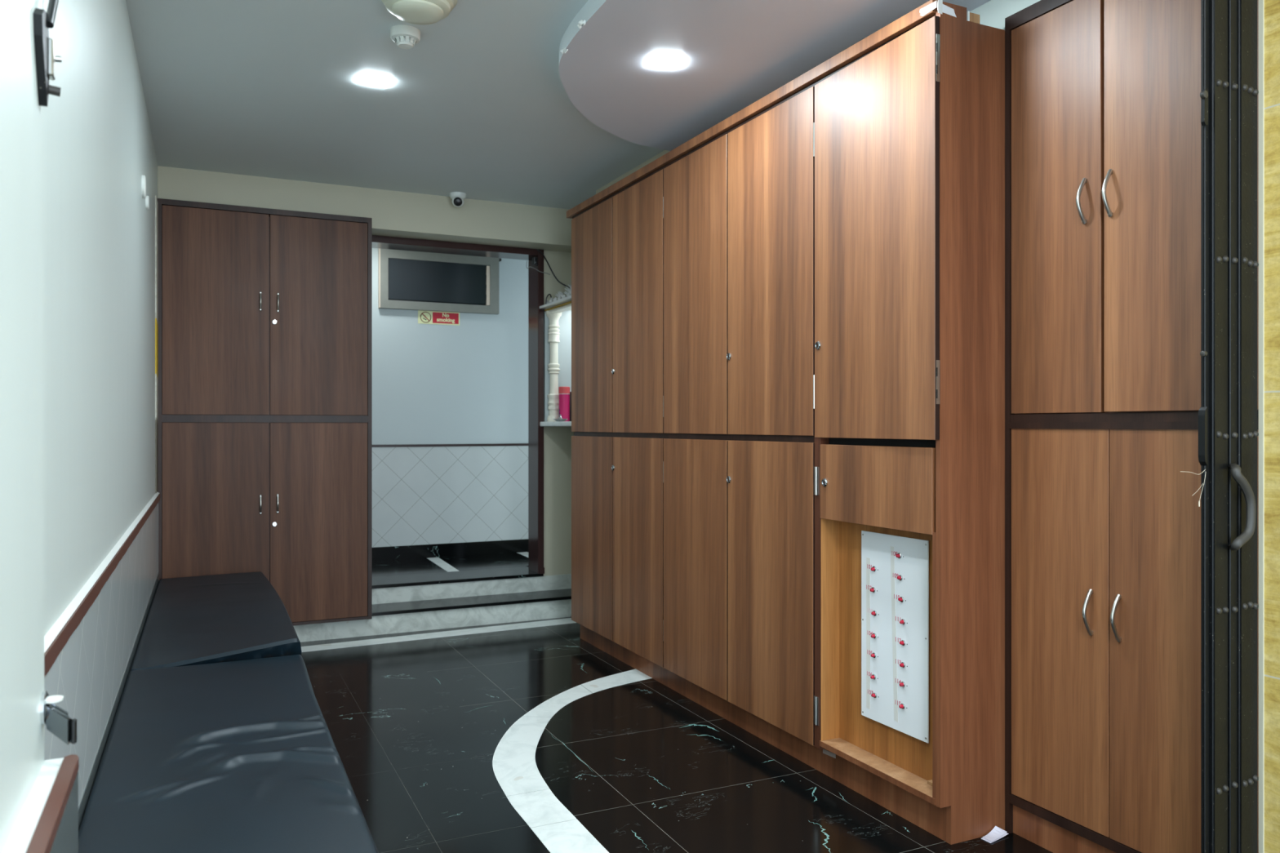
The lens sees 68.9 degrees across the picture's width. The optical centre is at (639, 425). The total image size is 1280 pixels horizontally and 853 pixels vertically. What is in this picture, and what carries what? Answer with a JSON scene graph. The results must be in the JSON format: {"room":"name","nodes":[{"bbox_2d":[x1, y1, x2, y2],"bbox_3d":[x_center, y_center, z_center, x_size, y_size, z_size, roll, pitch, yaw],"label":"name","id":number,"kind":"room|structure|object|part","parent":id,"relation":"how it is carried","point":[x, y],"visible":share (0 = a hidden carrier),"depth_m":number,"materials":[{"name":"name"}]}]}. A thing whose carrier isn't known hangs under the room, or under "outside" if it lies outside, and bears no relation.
{"room":"changing room","nodes":[
{"label":"changing room","id":0,"kind":"room"},
{"bbox_2d":[0,0,79,852],"bbox_3d":[-0.423,-0.083,0.194,0.302,2.665,2.312,0,0,-25],"label":"door","id":1,"kind":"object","parent":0,"point":[39,797],"visible":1,"depth_m":1.10,"materials":[{"name":"paint"}]},
{"bbox_2d":[32,0,62,106],"bbox_3d":[-0.800,-0.568,1.272,0.024,0.291,0.174,0,0,-25],"label":"coat hook","id":2,"kind":"object","parent":1,"relation":"attached to","point":[46,58],"depth_m":1.22,"materials":[{"name":"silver metal"}]},
{"bbox_3d":[-0.784,-0.483,1.222,0.011,0.123,0.070,0,0,-25],"label":"plate","id":3,"kind":"part","parent":2,"relation":"part of","materials":[{"name":"black paint"}]},
{"bbox_3d":[-0.806,-0.620,1.292,0.012,0.186,0.134,0,0,-24],"label":"rod","id":4,"kind":"part","parent":2,"relation":"part of","materials":[{"name":"black plastic"}]},
{"bbox_3d":[-0.293,0.464,0.252,0.018,0.016,2.306,0,0,-25],"label":"brown rail","id":5,"kind":"part","parent":1,"relation":"part of","materials":[{"name":"brown wood"}]},
{"bbox_2d":[40,691,76,745],"bbox_3d":[-0.785,0.394,1.264,0.044,0.068,0.058,0,0,-25],"label":"handle","id":6,"kind":"object","parent":1,"relation":"attached to","point":[57,721],"visible":1,"depth_m":1.25,"materials":[{"name":"silver metal"}]},
{"bbox_3d":[-0.782,0.399,1.253,0.046,0.059,0.012,0,0,9],"label":"lever","id":7,"kind":"part","parent":6,"relation":"part of","materials":[{"name":"silver metal"}]},
{"bbox_2d":[44,0,159,829],"bbox_3d":[-2.147,-0.083,3.796,0.268,2.665,5.700,0,0,-25],"label":"wall","id":8,"kind":"structure","parent":0,"point":[101,573],"depth_m":2.23,"materials":[{"name":"paint"}]},
{"bbox_3d":[-1.709,0.379,3.119,0.019,0.035,4.100,0,0,-25],"label":"brown rail","id":9,"kind":"part","parent":8,"relation":"part of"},
{"bbox_2d":[141,174,149,209],"bbox_3d":[-2.119,-0.995,4.000,0.016,0.094,0.337,0,0,-25],"label":"junction box","id":10,"kind":"object","parent":8,"relation":"attached to","point":[144,177],"visible":0.98,"depth_m":3.87,"materials":[{"name":"white plastic"}]},
{"bbox_2d":[155,195,158,493],"bbox_3d":[-2.543,-0.420,4.909,0.010,1.540,0.170,0,0,-25],"label":"trim","id":11,"kind":"structure","parent":8,"relation":"attached to","point":[156,198],"depth_m":4.83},
{"bbox_2d":[301,617,576,652],"bbox_3d":[-1.375,1.259,5.484,2.598,0.021,0.155,0,0,-28],"label":"trim","id":12,"kind":"structure","parent":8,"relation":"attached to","point":[568,620],"depth_m":5.57,"materials":[{"name":"white stone"}]},
{"bbox_2d":[157,165,572,252],"bbox_3d":[-1.476,-1.296,5.862,3.250,0.237,0.420,0,0,-25],"label":"beam","id":13,"kind":"structure","parent":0,"point":[398,214],"depth_m":5.63,"materials":[{"name":"beige paint"}]},
{"bbox_2d":[125,0,664,208],"bbox_3d":[-0.114,-1.475,3.044,3.400,0.120,6.600,0,0,-25],"label":"ceiling","id":14,"kind":"structure","parent":0,"point":[480,108],"depth_m":4.04,"materials":[{"name":"grey paint"}]},
{"bbox_2d":[357,73,391,88],"bbox_3d":[-1.088,-1.414,3.828,0.112,0.006,0.112,0,0,-30],"label":"recessed light","id":15,"kind":"object","parent":14,"relation":"in","point":[366,79],"visible":1,"depth_m":3.82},
{"bbox_2d":[390,24,420,48],"bbox_3d":[-0.841,-1.387,3.347,0.104,0.059,0.104,0,0,-25],"label":"smoke detector","id":16,"kind":"object","parent":14,"relation":"attached to","point":[405,37],"visible":1,"depth_m":3.32,"materials":[{"name":"white plastic"}]},
{"bbox_2d":[381,0,457,24],"bbox_3d":[-0.733,-1.383,3.078,0.256,0.069,0.256,0,0,-25],"label":"ceiling fitting","id":17,"kind":"object","parent":14,"relation":"attached to","point":[412,11],"visible":1,"depth_m":3.05,"materials":[{"name":"white plastic"}]},
{"bbox_2d":[449,191,466,207],"bbox_3d":[-1.113,-1.375,5.702,0.100,0.083,0.100,0,0,-25],"label":"security camera","id":18,"kind":"object","parent":14,"relation":"attached to","point":[457,197],"visible":1,"depth_m":5.67,"materials":[{"name":"white plastic"}]},
{"bbox_2d":[559,0,990,151],"bbox_3d":[0.782,-1.385,2.362,1.126,0.080,4.600,0,0,-25],"label":"ceiling panel","id":19,"kind":"object","parent":14,"relation":"attached to","point":[735,53],"visible":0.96,"depth_m":3.38,"materials":[{"name":"grey paint"}]},
{"bbox_2d":[649,55,683,69],"bbox_3d":[0.097,-1.349,3.465,0.112,0.006,0.112,0,0,-5],"label":"ceiling light","id":20,"kind":"object","parent":19,"relation":"attached to","point":[657,61],"visible":1,"depth_m":3.46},
{"bbox_2d":[372,248,528,547],"bbox_3d":[-1.494,-0.110,7.127,3.000,2.520,0.138,0,0,-25],"label":"wall","id":21,"kind":"structure","parent":0,"point":[450,402],"depth_m":7.10,"materials":[{"name":"white paint"}]},
{"bbox_2d":[417,310,459,325],"bbox_3d":[-1.519,-0.813,7.056,0.316,0.098,0.005,0,0,-25],"label":"no smoking sign","id":22,"kind":"object","parent":21,"relation":"attached to","point":[424,317],"visible":1,"depth_m":7.05,"materials":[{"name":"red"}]},
{"bbox_2d":[377,248,501,314],"bbox_3d":[-1.498,-1.084,7.045,0.927,0.444,0.047,0,0,-25],"label":"window","id":23,"kind":"structure","parent":21,"relation":"in","point":[409,280],"depth_m":7.02,"materials":[{"name":"dark glass"},{"name":"grey aluminium"}]},
{"bbox_2d":[372,538,528,560],"bbox_3d":[-1.469,0.947,7.074,3.000,0.106,0.027,0,0,-25],"label":"baseboard","id":24,"kind":"structure","parent":21,"relation":"attached to","point":[421,551],"depth_m":7.07,"materials":[{"name":"black stone"}]},
{"bbox_3d":[-1.470,0.151,7.075,3.000,0.018,0.023,0,0,-25],"label":"dado rail","id":25,"kind":"part","parent":21,"relation":"part of","materials":[{"name":"tile"}]},
{"bbox_2d":[427,551,528,572],"bbox_3d":[-1.093,1.000,6.815,0.802,0.019,0.715,0,0,-25],"label":"trim","id":26,"kind":"structure","parent":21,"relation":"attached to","point":[437,561],"depth_m":6.71,"materials":[{"name":"white stone"}]},
{"bbox_2d":[372,551,528,576],"bbox_3d":[-1.501,1.071,6.675,3.400,0.158,0.750,0,0,-25],"label":"floor","id":27,"kind":"structure","parent":0,"point":[411,566],"depth_m":6.70,"materials":[{"name":"black stone"}]},
{"bbox_2d":[372,565,571,604],"bbox_3d":[-1.443,1.052,6.084,3.000,0.119,0.368,0,0,-25],"label":"step","id":28,"kind":"structure","parent":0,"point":[392,588],"depth_m":6.09,"materials":[{"name":"white stone"}]},
{"bbox_2d":[543,250,573,575],"bbox_3d":[-0.377,-0.050,6.510,0.710,2.600,0.190,0,0,-25],"label":"wall","id":29,"kind":"structure","parent":0,"point":[557,440],"depth_m":6.32,"materials":[{"name":"beige paint"}]},
{"bbox_2d":[293,588,571,642],"bbox_3d":[-1.345,1.206,5.877,3.000,0.189,0.425,0,0,-25],"label":"step","id":30,"kind":"structure","parent":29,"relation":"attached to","point":[466,611],"depth_m":5.77,"materials":[{"name":"white stone"}]},
{"bbox_2d":[157,198,372,626],"bbox_3d":[-2.139,-0.041,5.364,1.118,2.351,0.343,0,0,-25],"label":"wardrobe","id":31,"kind":"object","parent":30,"relation":"on","point":[265,314],"visible":0.98,"depth_m":5.24,"materials":[{"name":"brown wood"}]},
{"bbox_3d":[-2.325,0.550,5.127,0.534,1.131,0.018,0,0,-25],"label":"door","id":32,"kind":"part","parent":31,"relation":"part of","materials":[{"name":"brown wood"}]},
{"bbox_3d":[-2.325,-0.621,5.127,0.534,1.124,0.018,0,0,-25],"label":"door","id":33,"kind":"part","parent":31,"relation":"part of","materials":[{"name":"brown wood"}]},
{"bbox_3d":[-2.114,0.442,5.202,0.010,0.110,0.029,0,0,-25],"label":"handle","id":34,"kind":"part","parent":31,"relation":"part of","materials":[{"name":"silver metal"}]},
{"bbox_3d":[-2.114,-0.693,5.202,0.010,0.110,0.029,0,0,-25],"label":"handle","id":35,"kind":"part","parent":31,"relation":"part of","materials":[{"name":"silver metal"}]},
{"bbox_3d":[-2.034,0.440,5.241,0.010,0.110,0.029,0,0,-25],"label":"handle","id":36,"kind":"part","parent":31,"relation":"part of","materials":[{"name":"silver metal"}]},
{"bbox_3d":[-2.032,-0.691,5.241,0.010,0.110,0.029,0,0,-25],"label":"handle","id":37,"kind":"part","parent":31,"relation":"part of","materials":[{"name":"silver metal"}]},
{"bbox_3d":[-1.839,0.550,5.358,0.532,1.131,0.018,0,0,-25],"label":"door","id":38,"kind":"part","parent":31,"relation":"part of","materials":[{"name":"brown wood"}]},
{"bbox_3d":[-1.839,-0.621,5.358,0.532,1.124,0.018,0,0,-25],"label":"door","id":39,"kind":"part","parent":31,"relation":"part of","materials":[{"name":"brown wood"}]},
{"bbox_2d":[372,235,544,573],"bbox_3d":[-1.278,-0.093,6.057,1.314,2.170,0.218,0,0,-25],"label":"door frame","id":40,"kind":"structure","parent":29,"relation":"in","point":[535,278],"depth_m":6.25,"materials":[{"name":"brown wood"}]},
{"bbox_2d":[532,257,537,265],"bbox_3d":[-0.702,-1.100,6.251,0.026,0.050,0.060,0,0,-25],"label":"cable box","id":41,"kind":"object","parent":40,"relation":"attached to","point":[535,260],"visible":1,"depth_m":6.23,"materials":[{"name":"black plastic"}]},
{"bbox_2d":[526,260,550,275],"bbox_3d":[-0.678,-1.052,6.225,0.168,0.086,0.012,0,0,-25],"label":"wire","id":42,"kind":"object","parent":40,"relation":"attached to","point":[526,260],"visible":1,"depth_m":6.21,"materials":[{"name":"grey"}]},
{"bbox_2d":[537,248,570,288],"bbox_3d":[-0.562,-1.032,6.283,0.273,0.291,0.050,0,0,-17],"label":"power cable","id":43,"kind":"object","parent":40,"relation":"hanging from","point":[537,249],"visible":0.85,"depth_m":6.29,"materials":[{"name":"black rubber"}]},
{"bbox_2d":[300,617,1052,852],"bbox_3d":[0.336,1.300,2.095,3.400,0.100,7.900,0,0,-25],"label":"floor","id":44,"kind":"structure","parent":0,"point":[416,727],"depth_m":3.44,"materials":[{"name":"black stone"}]},
{"bbox_2d":[492,669,652,852],"bbox_3d":[-0.086,1.259,3.001,0.774,0.021,3.511,0,0,-9],"label":"floor stripe","id":45,"kind":"structure","parent":44,"relation":"on","point":[515,769],"depth_m":3.31,"materials":[{"name":"white stone"}]},
{"bbox_2d":[566,0,1004,844],"bbox_3d":[0.353,-0.010,4.208,0.304,2.520,3.075,0,0,-25],"label":"tall cabinet","id":46,"kind":"object","parent":44,"relation":"on","point":[788,322],"depth_m":3.31,"materials":[{"name":"brown wood"}]},
{"bbox_3d":[-0.270,-0.588,5.225,0.015,1.249,0.596,0,0,-25],"label":"door","id":47,"kind":"part","parent":46,"relation":"part of","materials":[{"name":"brown wood"}]},
{"bbox_3d":[-0.270,0.604,5.225,0.015,1.083,0.596,0,0,-25],"label":"door","id":48,"kind":"part","parent":46,"relation":"part of","materials":[{"name":"brown wood"}]},
{"bbox_3d":[-0.013,0.604,4.682,0.015,1.083,0.590,0,0,-25],"label":"door","id":49,"kind":"part","parent":46,"relation":"part of","materials":[{"name":"brown wood"}]},
{"bbox_3d":[-0.013,-0.588,4.682,0.015,1.249,0.590,0,0,-25],"label":"door","id":50,"kind":"part","parent":46,"relation":"part of","materials":[{"name":"brown wood"}]},
{"bbox_3d":[0.123,0.050,4.405,0.007,0.023,2.373,0,0,-25],"label":"rail","id":51,"kind":"part","parent":46,"relation":"part of","materials":[{"name":"brown wood"}]},
{"bbox_3d":[0.242,-0.588,4.145,0.015,1.249,0.583,0,0,-25],"label":"door","id":52,"kind":"part","parent":46,"relation":"part of","materials":[{"name":"brown wood"}]},
{"bbox_3d":[0.242,0.604,4.145,0.015,1.083,0.583,0,0,-25],"label":"door","id":53,"kind":"part","parent":46,"relation":"part of","materials":[{"name":"brown wood"}]},
{"bbox_3d":[0.273,-1.250,4.183,0.126,0.040,3.054,0,0,-25],"label":"moulding","id":54,"kind":"part","parent":46,"relation":"part of","materials":[{"name":"brown wood"}]},
{"bbox_3d":[0.497,0.604,3.605,0.015,1.083,0.595,0,0,-25],"label":"door","id":55,"kind":"part","parent":46,"relation":"part of","materials":[{"name":"brown wood"}]},
{"bbox_3d":[0.497,-0.588,3.605,0.015,1.249,0.595,0,0,-25],"label":"door","id":56,"kind":"part","parent":46,"relation":"part of","materials":[{"name":"brown wood"}]},
{"bbox_3d":[0.672,1.167,3.316,0.001,0.019,0.073,0,0,-25],"label":"tape strip","id":57,"kind":"part","parent":46,"relation":"part of","materials":[{"name":"grey metal"}]},
{"bbox_2d":[870,674,875,679],"bbox_3d":[0.783,0.847,3.139,0.015,0.018,0.018,0,0,-25],"label":"hook","id":58,"kind":"object","parent":46,"relation":"attached to","point":[873,677],"depth_m":3.14,"materials":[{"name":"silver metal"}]},
{"bbox_2d":[870,586,875,592],"bbox_3d":[0.781,0.554,3.142,0.015,0.018,0.018,0,0,-25],"label":"hook","id":59,"kind":"object","parent":46,"relation":"attached to","point":[873,589],"depth_m":3.14,"materials":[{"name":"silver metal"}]},
{"bbox_2d":[871,693,876,697],"bbox_3d":[0.785,0.908,3.135,0.015,0.018,0.018,0,0,-25],"label":"hook","id":60,"kind":"object","parent":46,"relation":"attached to","point":[873,695],"depth_m":3.13,"materials":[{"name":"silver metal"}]},
{"bbox_2d":[871,653,876,657],"bbox_3d":[0.783,0.774,3.138,0.015,0.018,0.018,0,0,-25],"label":"hook","id":61,"kind":"object","parent":46,"relation":"attached to","point":[873,655],"depth_m":3.13,"materials":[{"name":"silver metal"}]},
{"bbox_2d":[871,633,876,638],"bbox_3d":[0.784,0.708,3.137,0.015,0.018,0.018,0,0,-25],"label":"hook","id":62,"kind":"object","parent":46,"relation":"attached to","point":[873,635],"depth_m":3.13,"materials":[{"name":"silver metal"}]},
{"bbox_2d":[871,610,876,616],"bbox_3d":[0.784,0.632,3.135,0.015,0.018,0.018,0,0,-25],"label":"hook","id":63,"kind":"object","parent":46,"relation":"attached to","point":[873,613],"depth_m":3.13,"materials":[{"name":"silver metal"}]},
{"bbox_2d":[871,566,876,571],"bbox_3d":[0.783,0.483,3.138,0.015,0.018,0.018,0,0,-25],"label":"hook","id":64,"kind":"object","parent":46,"relation":"attached to","point":[873,568],"depth_m":3.13,"materials":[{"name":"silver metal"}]},
{"bbox_3d":[0.793,1.123,3.061,0.081,0.018,0.557,0,0,-25],"label":"recess sill","id":65,"kind":"part","parent":46,"relation":"part of","materials":[{"name":"brown wood"}]},
{"bbox_3d":[0.755,-0.585,3.045,0.018,1.255,0.620,0,0,-24],"label":"door","id":66,"kind":"part","parent":46,"relation":"part of","materials":[{"name":"brown wood"}]},
{"bbox_3d":[0.824,0.677,3.055,0.018,0.634,0.323,0,0,-25],"label":"indicator panel","id":67,"kind":"part","parent":46,"relation":"part of","materials":[{"name":"white plastic"}]},
{"bbox_2d":[895,552,902,558],"bbox_3d":[0.837,0.423,3.025,0.015,0.018,0.018,0,0,-25],"label":"hook","id":68,"kind":"object","parent":46,"relation":"attached to","point":[898,555],"depth_m":3.02,"materials":[{"name":"red metal"}]},
{"bbox_2d":[897,574,902,580],"bbox_3d":[0.839,0.494,3.021,0.015,0.018,0.018,0,0,-25],"label":"hook","id":69,"kind":"object","parent":46,"relation":"attached to","point":[900,577],"depth_m":3.02,"materials":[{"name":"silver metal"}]},
{"bbox_2d":[897,596,903,602],"bbox_3d":[0.842,0.563,3.015,0.015,0.018,0.018,0,0,-25],"label":"hook","id":70,"kind":"object","parent":46,"relation":"attached to","point":[900,599],"depth_m":3.01,"materials":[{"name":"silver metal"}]},
{"bbox_2d":[898,703,905,709],"bbox_3d":[0.844,0.907,3.011,0.015,0.018,0.018,0,0,-25],"label":"hook","id":71,"kind":"object","parent":46,"relation":"attached to","point":[901,706],"depth_m":3.01,"materials":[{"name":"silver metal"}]},
{"bbox_2d":[899,681,905,687],"bbox_3d":[0.844,0.836,3.010,0.015,0.018,0.018,0,0,-25],"label":"hook","id":72,"kind":"object","parent":46,"relation":"attached to","point":[902,684],"depth_m":3.01,"materials":[{"name":"red metal"}]},
{"bbox_2d":[899,662,905,667],"bbox_3d":[0.844,0.773,3.009,0.015,0.018,0.018,0,0,-25],"label":"hook","id":73,"kind":"object","parent":46,"relation":"attached to","point":[902,664],"depth_m":3.01,"materials":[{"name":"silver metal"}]},
{"bbox_2d":[899,640,905,645],"bbox_3d":[0.845,0.702,3.009,0.015,0.018,0.018,0,0,-25],"label":"hook","id":74,"kind":"object","parent":46,"relation":"attached to","point":[902,642],"depth_m":3.01,"materials":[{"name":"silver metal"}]},
{"bbox_2d":[899,618,905,624],"bbox_3d":[0.845,0.634,3.009,0.015,0.018,0.018,0,0,-25],"label":"hook","id":75,"kind":"object","parent":46,"relation":"attached to","point":[902,621],"depth_m":3.01,"materials":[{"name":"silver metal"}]},
{"bbox_3d":[0.861,-1.246,2.791,0.001,0.025,0.072,0,0,-25],"label":"tape strip","id":76,"kind":"part","parent":46,"relation":"part of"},
{"bbox_3d":[0.888,-1.240,2.761,0.017,0.045,0.001,0,0,-25],"label":"tape strip","id":77,"kind":"part","parent":46,"relation":"part of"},
{"bbox_3d":[0.913,-1.237,2.774,0.074,0.034,0.001,0,0,-25],"label":"tape strip","id":78,"kind":"part","parent":46,"relation":"part of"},
{"bbox_3d":[1.002,-0.004,2.828,0.260,2.507,0.019,0,0,-25],"label":"panel","id":79,"kind":"part","parent":46,"relation":"part of","materials":[{"name":"brown wood"}]},
{"bbox_2d":[966,10,979,23],"bbox_3d":[0.997,-1.233,2.847,0.051,0.030,0.060,0,0,-25],"label":"wood offcut","id":80,"kind":"object","parent":46,"relation":"on","point":[972,17],"visible":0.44,"depth_m":2.82,"materials":[{"name":"brown wood"}]},
{"bbox_2d":[981,826,1008,843],"bbox_3d":[1.076,1.237,2.829,0.093,0.024,0.037,0,0,-35],"label":"folded paper","id":81,"kind":"object","parent":44,"relation":"on","point":[997,833],"visible":1,"depth_m":2.83,"materials":[{"name":"white paper"}]},
{"bbox_2d":[1004,0,1258,852],"bbox_3d":[1.291,-0.005,2.504,0.070,2.510,0.812,0,0,-25],"label":"tall cabinet","id":82,"kind":"object","parent":44,"relation":"on","point":[1103,99],"visible":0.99,"depth_m":2.58,"materials":[{"name":"brown wood"}]},
{"bbox_3d":[1.212,-0.623,2.720,0.018,1.174,0.314,0,0,-25],"label":"door","id":83,"kind":"part","parent":82,"relation":"part of","materials":[{"name":"brown wood"}]},
{"bbox_3d":[1.217,0.569,2.709,0.018,1.119,0.338,0,0,-25],"label":"door","id":84,"kind":"part","parent":82,"relation":"part of","materials":[{"name":"brown wood"}]},
{"bbox_3d":[1.234,-0.629,2.610,0.038,0.130,0.011,0,0,-25],"label":"handle","id":85,"kind":"part","parent":82,"relation":"part of","materials":[{"name":"silver metal"}]},
{"bbox_3d":[1.243,0.520,2.592,0.038,0.130,0.011,0,0,-25],"label":"handle","id":86,"kind":"part","parent":82,"relation":"part of","materials":[{"name":"silver metal"}]},
{"bbox_3d":[1.264,-0.630,2.525,0.038,0.130,0.011,0,0,-25],"label":"handle","id":87,"kind":"part","parent":82,"relation":"part of","materials":[{"name":"silver metal"}]},
{"bbox_3d":[1.280,0.520,2.513,0.038,0.130,0.011,0,0,-25],"label":"handle","id":88,"kind":"part","parent":82,"relation":"part of","materials":[{"name":"silver metal"}]},
{"bbox_3d":[1.375,-0.648,2.352,0.018,1.223,0.455,0,0,-25],"label":"door","id":89,"kind":"part","parent":82,"relation":"part of","materials":[{"name":"brown wood"}]},
{"bbox_3d":[1.386,0.569,2.352,0.018,1.119,0.446,0,0,-25],"label":"door","id":90,"kind":"part","parent":82,"relation":"part of","materials":[{"name":"brown wood"}]},
{"bbox_3d":[-1.268,1.058,2.830,0.520,0.385,5.000,0,0,-25],"label":"bench","id":91,"kind":"object","parent":44,"relation":"on","visible":0},
{"bbox_2d":[128,571,301,672],"bbox_3d":[-1.869,0.805,4.130,0.569,0.108,2.114,0,0,-25],"label":"bench cushion","id":92,"kind":"object","parent":91,"relation":"on","point":[202,620],"visible":0.98,"depth_m":3.72,"materials":[{"name":"black leather"}]},
{"bbox_2d":[78,654,378,852],"bbox_3d":[-0.885,0.824,1.995,0.565,0.075,2.580,0,0,-25],"label":"bench cushion","id":93,"kind":"object","parent":91,"relation":"on","point":[240,756],"visible":1,"depth_m":2.16,"materials":[{"name":"black leather"}]},
{"bbox_2d":[969,0,1039,30],"bbox_3d":[0.904,-0.083,4.019,0.525,2.665,3.890,0,0,-25],"label":"wall","id":94,"kind":"structure","parent":0,"point":[993,13],"depth_m":2.93,"materials":[{"name":"paint"}]},
{"bbox_2d":[595,150,669,194],"bbox_3d":[0.020,-1.343,5.146,0.111,0.143,1.095,0,0,-25],"label":"trim","id":95,"kind":"structure","parent":94,"relation":"attached to","point":[657,156],"depth_m":5.14,"materials":[{"name":"beige paint"}]},
{"bbox_2d":[1264,0,1279,852],"bbox_3d":[2.134,-0.083,1.287,0.640,2.665,2.100,0,0,-25],"label":"wall","id":96,"kind":"structure","parent":0,"point":[1272,7],"depth_m":2.08,"materials":[{"name":"yellow paint"}]},
{"bbox_2d":[1198,0,1258,852],"bbox_3d":[0.915,-0.098,1.877,1.060,2.635,0.090,0,0,-25],"label":"gate","id":97,"kind":"object","parent":96,"relation":"attached to","point":[1228,433],"visible":1,"depth_m":2.05,"materials":[{"name":"black metal"}]},
{"bbox_2d":[1188,469,1205,506],"bbox_3d":[1.186,0.134,1.996,0.081,0.079,0.006,0,0,-24],"label":"thread","id":98,"kind":"object","parent":97,"relation":"attached to","point":[1205,469],"visible":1,"depth_m":2.00,"materials":[{"name":"beige fabric"}]},
{"bbox_3d":[1.218,0.024,2.020,0.009,0.127,0.015,0,0,-25],"label":"plate","id":99,"kind":"part","parent":97,"relation":"part of","materials":[{"name":"black paint"}]},
{"bbox_3d":[1.304,0.179,2.040,0.060,0.191,0.051,0,0,-25],"label":"handle","id":100,"kind":"part","parent":97,"relation":"part of","materials":[{"name":"grey metal"}]},
{"bbox_2d":[1258,0,1264,852],"bbox_3d":[1.404,-0.082,2.100,0.024,2.663,0.010,0,0,-25],"label":"trim","id":101,"kind":"structure","parent":96,"relation":"attached to","point":[1261,2],"depth_m":2.09,"materials":[{"name":"beige paint"}]},
{"bbox_3d":[0.011,-0.083,6.168,0.300,2.665,0.760,0,0,-25],"label":"wall","id":102,"kind":"structure","parent":0,"visible":0},
{"bbox_2d":[539,421,571,426],"bbox_3d":[-0.307,-0.009,6.006,0.454,0.032,0.779,0,0,-25],"label":"wall shelf","id":103,"kind":"object","parent":102,"relation":"attached to","point":[556,424],"visible":0.28,"depth_m":5.94,"materials":[{"name":"white stone"}]},
{"bbox_2d":[539,284,571,422],"bbox_3d":[-0.320,-0.466,6.004,0.438,0.881,0.772,0,0,-25],"label":"wall niche","id":104,"kind":"object","parent":103,"relation":"on","point":[557,312],"visible":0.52,"depth_m":6.23,"materials":[{"name":"beige ceramic"}]},
{"bbox_2d":[552,414,568,421],"bbox_3d":[-0.514,-0.049,6.019,0.100,0.046,0.100,0,0,-25],"label":"plate","id":105,"kind":"object","parent":103,"relation":"on","point":[560,418],"visible":0.94,"depth_m":5.99,"materials":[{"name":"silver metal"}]},
{"bbox_3d":[-0.514,-0.034,6.019,0.100,0.017,0.100,0,0,-25],"label":"plate","id":106,"kind":"part","parent":105,"relation":"part of","materials":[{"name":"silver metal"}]},
{"bbox_2d":[558,386,569,421],"bbox_3d":[-0.501,-0.141,6.180,0.075,0.231,0.075,0,0,-25],"label":"tin","id":107,"kind":"object","parent":103,"relation":"on","point":[563,392],"visible":0.79,"depth_m":6.15,"materials":[{"name":"pink"}]},
{"bbox_3d":[-0.501,-0.233,6.180,0.074,0.048,0.074,0,0,-25],"label":"lid","id":108,"kind":"part","parent":107,"relation":"part of","materials":[{"name":"red"}]},
{"bbox_2d":[569,391,571,421],"bbox_3d":[-0.415,-0.125,6.198,0.075,0.200,0.102,0,0,-25],"label":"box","id":109,"kind":"object","parent":103,"relation":"on","point":[570,392],"visible":0.02,"depth_m":6.21,"materials":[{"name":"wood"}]}
]}

